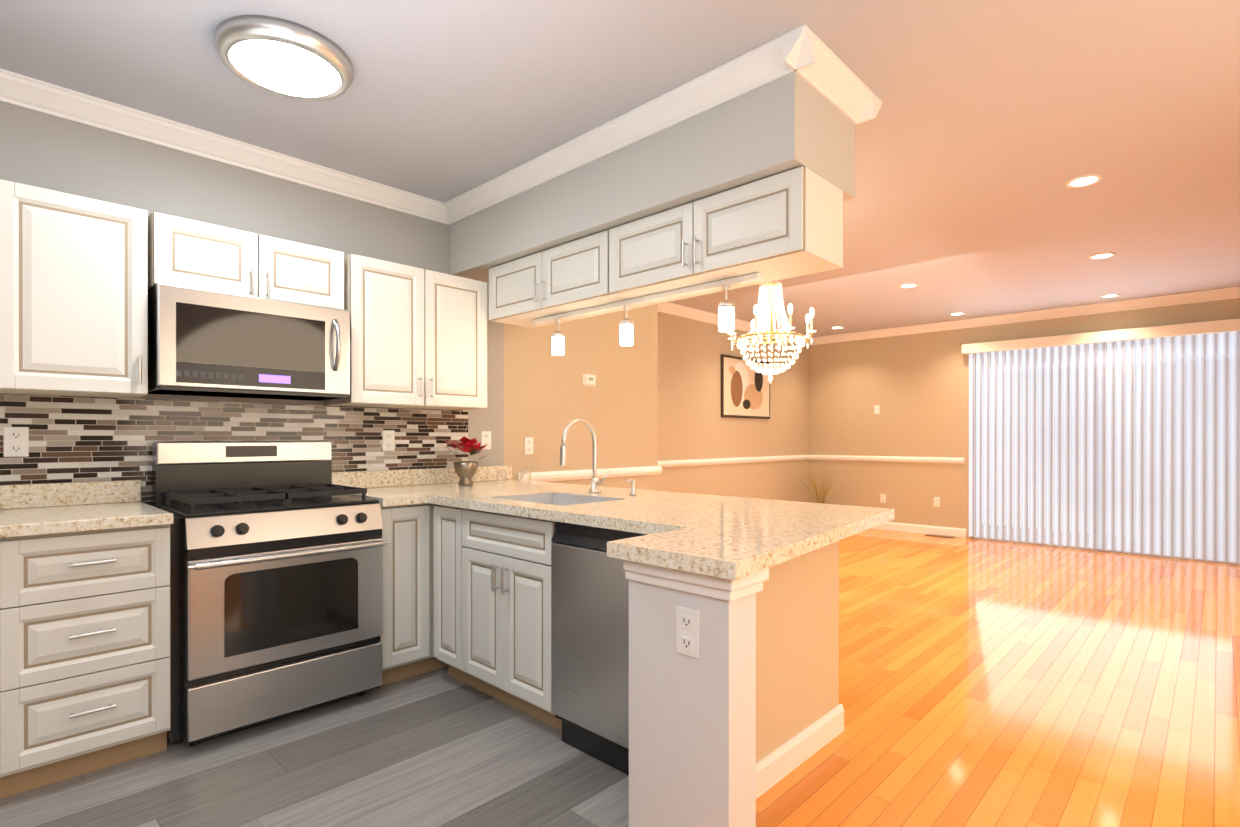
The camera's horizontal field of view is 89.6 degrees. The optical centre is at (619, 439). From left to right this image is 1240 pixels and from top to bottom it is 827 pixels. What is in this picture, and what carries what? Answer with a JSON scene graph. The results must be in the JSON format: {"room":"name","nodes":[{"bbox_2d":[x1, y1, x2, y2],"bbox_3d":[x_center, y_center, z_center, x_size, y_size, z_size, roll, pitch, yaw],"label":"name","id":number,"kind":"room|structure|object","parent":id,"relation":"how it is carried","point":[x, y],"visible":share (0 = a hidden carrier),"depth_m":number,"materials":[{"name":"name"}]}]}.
{"room":"kitchen","nodes":[
{"label":"kitchen","id":0,"kind":"room"},
{"bbox_2d":[0,666,628,826],"bbox_3d":[-1.404,1.200,1.851,2.330,0.004,3.670,0,0,44],"label":"floor","id":1,"kind":"structure","parent":0,"point":[440,747],"depth_m":2.21,"materials":[{"name":"grey wood"}]},
{"bbox_2d":[0,524,170,798],"bbox_3d":[-2.055,0.760,2.380,0.650,0.874,0.462,0,0,44],"label":"base cabinet","id":2,"kind":"object","parent":1,"relation":"on","point":[85,671],"visible":1,"depth_m":2.17,"materials":[{"name":"beige wood"}]},
{"bbox_2d":[152,441,387,745],"bbox_3d":[-1.585,0.606,2.807,0.720,1.190,0.801,0,0,44],"label":"range","id":3,"kind":"object","parent":1,"relation":"on","point":[276,579],"visible":0.98,"depth_m":2.60,"materials":[{"name":"silver metal"}]},
{"bbox_2d":[380,503,447,685],"bbox_3d":[-1.050,0.758,3.451,0.616,0.874,0.864,0,0,44],"label":"base cabinet","id":4,"kind":"object","parent":1,"relation":"on","point":[407,638],"visible":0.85,"depth_m":3.04,"materials":[{"name":"beige wood"}]},
{"bbox_2d":[434,505,476,688],"bbox_3d":[-0.628,0.758,3.228,0.255,0.874,0.602,0,0,44],"label":"base cabinet","id":5,"kind":"object","parent":1,"relation":"on","point":[448,546],"visible":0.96,"depth_m":3.01,"materials":[{"name":"beige wood"}]},
{"bbox_2d":[462,509,561,730],"bbox_3d":[-0.309,0.759,2.898,0.656,0.874,0.636,0,0,44],"label":"base cabinet","id":6,"kind":"object","parent":1,"relation":"on","point":[506,608],"visible":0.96,"depth_m":2.67,"materials":[{"name":"beige wood"}]},
{"bbox_2d":[551,522,646,774],"bbox_3d":[0.152,0.763,2.466,0.598,0.868,0.607,0,0,44],"label":"dishwasher","id":7,"kind":"object","parent":1,"relation":"on","point":[589,645],"visible":0.48,"depth_m":2.30,"materials":[{"name":"silver metal"}]},
{"bbox_3d":[-2.911,0.762,1.488,0.650,0.874,1.054,0,0,44],"label":"base cabinet","id":8,"kind":"object","parent":1,"relation":"on","visible":0},
{"bbox_2d":[0,480,172,537],"bbox_3d":[-2.586,0.250,1.826,0.652,0.135,1.995,0,0,44],"label":"countertop","id":9,"kind":"structure","parent":8,"relation":"on","point":[40,509],"depth_m":2.44,"materials":[{"name":"beige stone"}]},
{"bbox_2d":[0,101,657,490],"bbox_3d":[-1.640,-0.113,3.372,0.120,2.625,5.540,0,0,44],"label":"wall","id":10,"kind":"structure","parent":0,"point":[44,150],"depth_m":3.71,"materials":[{"name":"grey paint"}]},
{"bbox_2d":[0,179,147,397],"bbox_3d":[-2.169,-0.554,2.468,0.360,0.750,0.445,0,0,44],"label":"upper cabinet","id":11,"kind":"object","parent":10,"relation":"attached to","point":[73,295],"visible":1,"depth_m":2.36,"materials":[{"name":"beige wood"}]},
{"bbox_2d":[0,68,450,224],"bbox_3d":[-2.260,-1.376,2.578,0.083,0.095,3.540,0,0,44],"label":"crown molding","id":12,"kind":"structure","parent":10,"relation":"attached to","point":[16,89],"depth_m":2.89,"materials":[{"name":"white wood"}]},
{"bbox_2d":[0,394,467,505],"bbox_3d":[-2.240,0.211,2.653,0.010,0.779,3.668,0,0,44],"label":"tile backsplash","id":13,"kind":"structure","parent":10,"relation":"attached to","point":[78,439],"depth_m":2.87,"materials":[{"name":"tile"}]},
{"bbox_2d":[3,427,28,456],"bbox_3d":[-2.397,0.011,2.476,0.008,0.118,0.072,0,0,44],"label":"outlet","id":14,"kind":"object","parent":13,"relation":"attached to","point":[15,441],"visible":1,"depth_m":2.47,"materials":[{"name":"white plastic"}]},
{"bbox_2d":[382,430,394,450],"bbox_3d":[-1.330,0.009,3.587,0.008,0.118,0.072,0,0,44],"label":"outlet","id":15,"kind":"object","parent":13,"relation":"attached to","point":[388,440],"visible":1,"depth_m":3.58,"materials":[{"name":"white plastic"}]},
{"bbox_2d":[148,212,343,309],"bbox_3d":[-1.737,-0.781,2.917,0.360,0.298,0.772,0,0,44],"label":"upper cabinet","id":16,"kind":"object","parent":10,"relation":"attached to","point":[193,253],"visible":0.79,"depth_m":2.77,"materials":[{"name":"beige wood"}]},
{"bbox_2d":[148,283,349,400],"bbox_3d":[-1.703,-0.415,2.885,0.454,0.426,0.766,0,0,44],"label":"over-the-range microwave","id":17,"kind":"object","parent":16,"relation":"attached to","point":[205,342],"visible":0.98,"depth_m":2.72,"materials":[{"name":"silver metal"}]},
{"bbox_2d":[325,254,486,409],"bbox_3d":[-1.170,-0.556,3.509,0.360,0.750,0.810,0,0,44],"label":"upper cabinet","id":18,"kind":"object","parent":10,"relation":"attached to","point":[418,338],"visible":0.98,"depth_m":3.37,"materials":[{"name":"beige wood"}]},
{"bbox_2d":[481,431,490,448],"bbox_3d":[-0.874,0.008,4.077,0.008,0.118,0.072,0,0,44],"label":"outlet","id":19,"kind":"object","parent":10,"relation":"attached to","point":[485,438],"visible":0.88,"depth_m":4.07,"materials":[{"name":"white plastic"}]},
{"bbox_2d":[525,437,532,453],"bbox_3d":[-0.631,0.048,4.330,0.008,0.118,0.072,0,0,44],"label":"outlet","id":20,"kind":"object","parent":10,"relation":"attached to","point":[528,445],"visible":1,"depth_m":4.33,"materials":[{"name":"white plastic"}]},
{"bbox_2d":[583,374,595,385],"bbox_3d":[-0.228,-0.448,4.739,0.022,0.085,0.125,0,0,44],"label":"thermostat","id":21,"kind":"object","parent":10,"relation":"attached to","point":[589,380],"visible":1,"depth_m":4.73,"materials":[{"name":"white plastic"}]},
{"bbox_2d":[517,465,663,481],"bbox_3d":[-0.173,0.267,4.796,0.027,0.070,1.506,0,0,44],"label":"trim","id":22,"kind":"structure","parent":10,"relation":"attached to","point":[578,474],"depth_m":4.72,"materials":[{"name":"white wood"}]},
{"bbox_2d":[444,24,819,223],"bbox_3d":[-0.183,-1.377,2.980,2.343,0.095,0.083,0,0,44],"label":"crown molding","id":23,"kind":"structure","parent":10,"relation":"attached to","point":[814,60],"depth_m":2.64,"materials":[{"name":"white wood"}]},
{"bbox_2d":[0,0,1239,337],"bbox_3d":[1.804,-1.475,3.015,7.300,0.100,10.200,0,0,44],"label":"ceiling","id":24,"kind":"structure","parent":0,"point":[988,132],"depth_m":2.66,"materials":[{"name":"grey paint"}]},
{"bbox_2d":[215,15,352,100],"bbox_3d":[-1.237,-1.389,2.317,0.450,0.068,0.450,0,0,44],"label":"flush ceiling light","id":25,"kind":"object","parent":24,"relation":"attached to","point":[284,58],"visible":1,"depth_m":2.24,"materials":[{"name":"white glass"}]},
{"bbox_2d":[728,281,815,383],"bbox_3d":[0.957,-0.889,3.968,0.563,1.074,0.566,0,0,44],"label":"crystal chandelier","id":26,"kind":"object","parent":24,"relation":"hanging from","point":[769,287],"visible":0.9,"depth_m":3.91,"materials":[{"name":"clear glass"}]},
{"bbox_2d":[830,326,843,328],"bbox_3d":[2.791,-1.431,8.014,0.168,0.006,0.168,0,0,35],"label":"recessed light","id":27,"kind":"object","parent":24,"relation":"in","point":[836,327],"depth_m":8.00,"materials":[{"name":"white"}]},
{"bbox_2d":[800,40,879,124],"bbox_3d":[0.838,-1.376,2.411,0.082,0.095,0.510,0,0,44],"label":"crown molding","id":28,"kind":"structure","parent":24,"relation":"attached to","point":[835,81],"depth_m":2.44,"materials":[{"name":"white wood"}]},
{"bbox_2d":[898,283,917,287],"bbox_3d":[2.688,-1.427,5.813,0.168,0.006,0.168,0,0,-1],"label":"recessed light","id":29,"kind":"object","parent":24,"relation":"in","point":[911,285],"depth_m":5.80,"materials":[{"name":"white"}]},
{"bbox_2d":[949,312,965,315],"bbox_3d":[3.856,-1.429,7.131,0.168,0.006,0.168,0,0,35],"label":"recessed light","id":30,"kind":"object","parent":24,"relation":"in","point":[958,313],"depth_m":7.12,"materials":[{"name":"white"}]},
{"bbox_2d":[1065,174,1102,187],"bbox_3d":[2.559,-1.422,3.441,0.168,0.006,0.168,0,0,35],"label":"recessed light","id":31,"kind":"object","parent":24,"relation":"in","point":[1084,181],"depth_m":3.44,"materials":[{"name":"white"}]},
{"bbox_2d":[1088,253,1115,259],"bbox_3d":[3.754,-1.425,4.859,0.168,0.006,0.168,0,0,35],"label":"recessed light","id":32,"kind":"object","parent":24,"relation":"in","point":[1102,255],"depth_m":4.86,"materials":[{"name":"white"}]},
{"bbox_2d":[1099,294,1119,297],"bbox_3d":[4.886,-1.428,6.226,0.168,0.006,0.168,0,0,35],"label":"recessed light","id":33,"kind":"object","parent":24,"relation":"in","point":[1108,295],"depth_m":6.22,"materials":[{"name":"white"}]},
{"bbox_2d":[449,72,854,283],"bbox_3d":[-0.035,-1.220,3.257,2.348,0.410,0.520,0,0,44],"label":"soffit","id":34,"kind":"structure","parent":0,"point":[791,121],"depth_m":2.65,"materials":[{"name":"grey paint"}]},
{"bbox_2d":[489,230,653,327],"bbox_3d":[-0.314,-0.857,3.460,1.000,0.312,0.374,0,0,44],"label":"upper cabinet","id":35,"kind":"object","parent":34,"relation":"hanging from","point":[525,291],"visible":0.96,"depth_m":3.31,"materials":[{"name":"white wood"}]},
{"bbox_2d":[534,272,761,354],"bbox_3d":[0.048,-0.587,3.137,1.500,0.224,0.072,0,0,44],"label":"track light","id":36,"kind":"object","parent":35,"relation":"hanging from","point":[726,314],"visible":1,"depth_m":3.05,"materials":[{"name":"white"}]},
{"bbox_2d":[609,166,842,303],"bbox_3d":[0.415,-0.856,2.760,1.012,0.312,0.374,0,0,44],"label":"upper cabinet","id":37,"kind":"object","parent":34,"relation":"hanging from","point":[785,225],"visible":1,"depth_m":2.54,"materials":[{"name":"white wood"}]},
{"bbox_2d":[658,312,808,501],"bbox_3d":[1.190,-0.121,7.447,0.120,2.625,4.260,0,0,44],"label":"wall","id":38,"kind":"structure","parent":0,"point":[693,423],"depth_m":7.33,"materials":[{"name":"beige paint"}]},
{"bbox_2d":[658,455,809,466],"bbox_3d":[1.243,0.262,7.397,0.027,0.070,4.260,0,0,44],"label":"trim","id":39,"kind":"structure","parent":38,"relation":"attached to","point":[693,462],"depth_m":7.45,"materials":[{"name":"white wood"}]},
{"bbox_2d":[658,302,810,344],"bbox_3d":[1.225,-1.385,7.335,0.083,0.095,4.150,0,0,44],"label":"crown molding","id":40,"kind":"structure","parent":38,"relation":"attached to","point":[666,307],"depth_m":6.99,"materials":[{"name":"white wood"}]},
{"bbox_2d":[721,354,769,418],"bbox_3d":[1.573,-0.629,7.737,0.029,0.740,1.090,0,0,44],"label":"framed art","id":41,"kind":"object","parent":38,"relation":"attached to","point":[745,390],"visible":0.96,"depth_m":7.66,"materials":[{"name":"brown paper"}]},
{"bbox_2d":[756,553,807,762],"bbox_3d":[0.369,0.760,2.102,0.120,0.883,0.810,0,0,44],"label":"wall","id":42,"kind":"structure","parent":0,"point":[797,645],"depth_m":2.24,"materials":[{"name":"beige paint"}]},
{"bbox_2d":[756,704,843,798],"bbox_3d":[0.522,1.149,2.164,0.017,0.105,1.110,0,0,44],"label":"baseboard","id":43,"kind":"structure","parent":42,"relation":"attached to","point":[777,765],"depth_m":2.29,"materials":[{"name":"white wood"}]},
{"bbox_2d":[808,541,838,725],"bbox_3d":[-0.036,0.758,3.275,2.328,0.883,0.280,0,0,44],"label":"wall","id":44,"kind":"structure","parent":0,"point":[823,562],"depth_m":2.47,"materials":[{"name":"beige paint"}]},
{"bbox_2d":[332,465,893,579],"bbox_3d":[-0.242,0.248,2.809,2.672,0.135,1.335,0,0,44],"label":"countertop","id":45,"kind":"structure","parent":44,"relation":"on","point":[731,538],"depth_m":2.32,"materials":[{"name":"beige stone"}]},
{"bbox_2d":[444,436,487,484],"bbox_3d":[-0.912,0.128,3.732,0.280,0.291,0.308,0,0,44],"label":"flower pot","id":46,"kind":"object","parent":45,"relation":"on","point":[465,471],"visible":1,"depth_m":3.68,"materials":[{"name":"grey metal"}]},
{"bbox_2d":[495,469,505,482],"bbox_3d":[-0.746,0.230,3.900,0.068,0.085,0.068,0,0,44],"label":"glass votive","id":47,"kind":"object","parent":45,"relation":"on","point":[501,471],"visible":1,"depth_m":3.88,"materials":[{"name":"clear glass"}]},
{"bbox_2d":[519,471,530,481],"bbox_3d":[-0.606,0.238,3.974,0.072,0.070,0.072,0,0,44],"label":"glass votive","id":48,"kind":"object","parent":45,"relation":"on","point":[520,472],"visible":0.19,"depth_m":3.95,"materials":[{"name":"clear glass"}]},
{"bbox_2d":[522,467,530,483],"bbox_3d":[-0.575,0.223,3.833,0.060,0.100,0.060,0,0,44],"label":"glass votive","id":49,"kind":"object","parent":45,"relation":"on","point":[528,470],"visible":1,"depth_m":3.82,"materials":[{"name":"clear glass"}]},
{"bbox_2d":[491,492,622,505],"bbox_3d":[-0.294,0.331,2.912,0.534,0.108,0.394,0,0,44],"label":"sink basin","id":50,"kind":"object","parent":45,"relation":"in","point":[560,499],"visible":0.08,"depth_m":3.13,"materials":[{"name":"silver metal"}]},
{"bbox_2d":[560,419,610,492],"bbox_3d":[-0.177,0.087,3.121,0.119,0.375,0.265,0,0,44],"label":"faucet","id":51,"kind":"object","parent":45,"relation":"on","point":[596,482],"visible":1,"depth_m":3.18,"materials":[{"name":"silver metal"}]},
{"bbox_2d":[625,479,636,495],"bbox_3d":[0.052,0.233,3.027,0.033,0.082,0.068,0,0,44],"label":"soap dispenser","id":52,"kind":"object","parent":45,"relation":"on","point":[633,492],"visible":1,"depth_m":3.03,"materials":[{"name":"silver metal"}]},
{"bbox_2d":[756,524,1239,826],"bbox_3d":[2.289,1.229,3.525,7.300,0.060,11.600,0,0,44],"label":"floor","id":53,"kind":"structure","parent":0,"point":[989,683],"depth_m":2.95,"materials":[{"name":"brown wood"}]},
{"bbox_2d":[623,560,768,826],"bbox_3d":[0.192,0.761,1.629,0.350,0.883,0.170,0,0,44],"label":"pillar","id":54,"kind":"structure","parent":53,"relation":"on","point":[692,741],"depth_m":1.56,"materials":[{"name":"white paint"}]},
{"bbox_2d":[676,606,699,658],"bbox_3d":[0.169,0.483,1.560,0.072,0.118,0.008,0,0,44],"label":"outlet","id":55,"kind":"object","parent":54,"relation":"attached to","point":[687,631],"visible":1,"depth_m":1.56,"materials":[{"name":"white plastic"}]},
{"bbox_2d":[794,466,843,503],"bbox_3d":[2.628,0.769,8.314,0.680,0.842,0.818,0,0,44],"label":"floor plant","id":56,"kind":"object","parent":53,"relation":"on","point":[822,497],"visible":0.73,"depth_m":8.20,"materials":[{"name":"brown plant"}]},
{"bbox_2d":[925,534,954,537],"bbox_3d":[3.917,1.186,7.632,0.320,0.009,0.120,0,0,44],"label":"floor vent","id":57,"kind":"object","parent":53,"relation":"in","point":[939,536],"visible":0.98,"depth_m":7.61,"materials":[{"name":"brown metal"}]},
{"bbox_2d":[809,298,1239,537],"bbox_3d":[5.196,-0.119,6.638,7.020,2.625,0.120,0,0,44],"label":"wall","id":58,"kind":"structure","parent":0,"point":[915,387],"depth_m":7.98,"materials":[{"name":"beige paint"}]},
{"bbox_2d":[874,405,879,413],"bbox_3d":[3.405,-0.390,8.267,0.072,0.118,0.008,0,0,44],"label":"light switch","id":59,"kind":"object","parent":58,"relation":"attached to","point":[876,409],"visible":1,"depth_m":8.26,"materials":[{"name":"white plastic"}]},
{"bbox_2d":[880,494,885,502],"bbox_3d":[3.463,0.780,8.213,0.072,0.118,0.008,0,0,44],"label":"outlet","id":60,"kind":"object","parent":58,"relation":"attached to","point":[882,498],"visible":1,"depth_m":8.21,"materials":[{"name":"white plastic"}]},
{"bbox_2d":[810,455,963,463],"bbox_3d":[3.439,0.260,8.223,1.990,0.070,0.027,0,0,44],"label":"trim","id":61,"kind":"structure","parent":58,"relation":"attached to","point":[812,457],"depth_m":8.14,"materials":[{"name":"white wood"}]},
{"bbox_2d":[872,522,965,537],"bbox_3d":[3.450,1.138,8.222,2.010,0.105,0.016,0,0,44],"label":"baseboard","id":62,"kind":"structure","parent":58,"relation":"attached to","point":[914,528],"depth_m":7.86,"materials":[{"name":"white wood"}]},
{"bbox_2d":[934,497,939,506],"bbox_3d":[3.939,0.781,7.756,0.072,0.118,0.008,0,0,44],"label":"outlet","id":63,"kind":"object","parent":58,"relation":"attached to","point":[936,501],"visible":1,"depth_m":7.75,"materials":[{"name":"white plastic"}]},
{"bbox_2d":[808,287,1239,344],"bbox_3d":[5.169,-1.384,6.521,6.900,0.095,0.083,0,0,44],"label":"crown molding","id":64,"kind":"structure","parent":58,"relation":"attached to","point":[1234,292],"depth_m":6.92,"materials":[{"name":"white wood"}]},
{"bbox_2d":[961,318,1239,562],"bbox_3d":[5.062,0.018,6.592,2.610,2.290,0.130,0,0,44],"label":"vertical blinds","id":65,"kind":"object","parent":58,"relation":"attached to","point":[1181,382],"visible":1,"depth_m":6.49,"materials":[{"name":"beige plastic"}]},
{"bbox_2d":[973,356,1239,563],"bbox_3d":[5.159,0.153,6.694,2.450,2.080,0.050,0,0,44],"label":"door","id":66,"kind":"structure","parent":58,"relation":"in","point":[1061,545],"depth_m":7.02,"materials":[{"name":"white"}]},
{"label":"outside","id":67,"kind":"structure","parent":0,"visible":0},
{"bbox_2d":[982,361,1164,538],"bbox_3d":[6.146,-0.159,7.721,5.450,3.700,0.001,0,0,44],"label":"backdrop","id":68,"kind":"structure","parent":67,"point":[1053,450],"depth_m":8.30,"materials":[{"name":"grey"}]}
]}

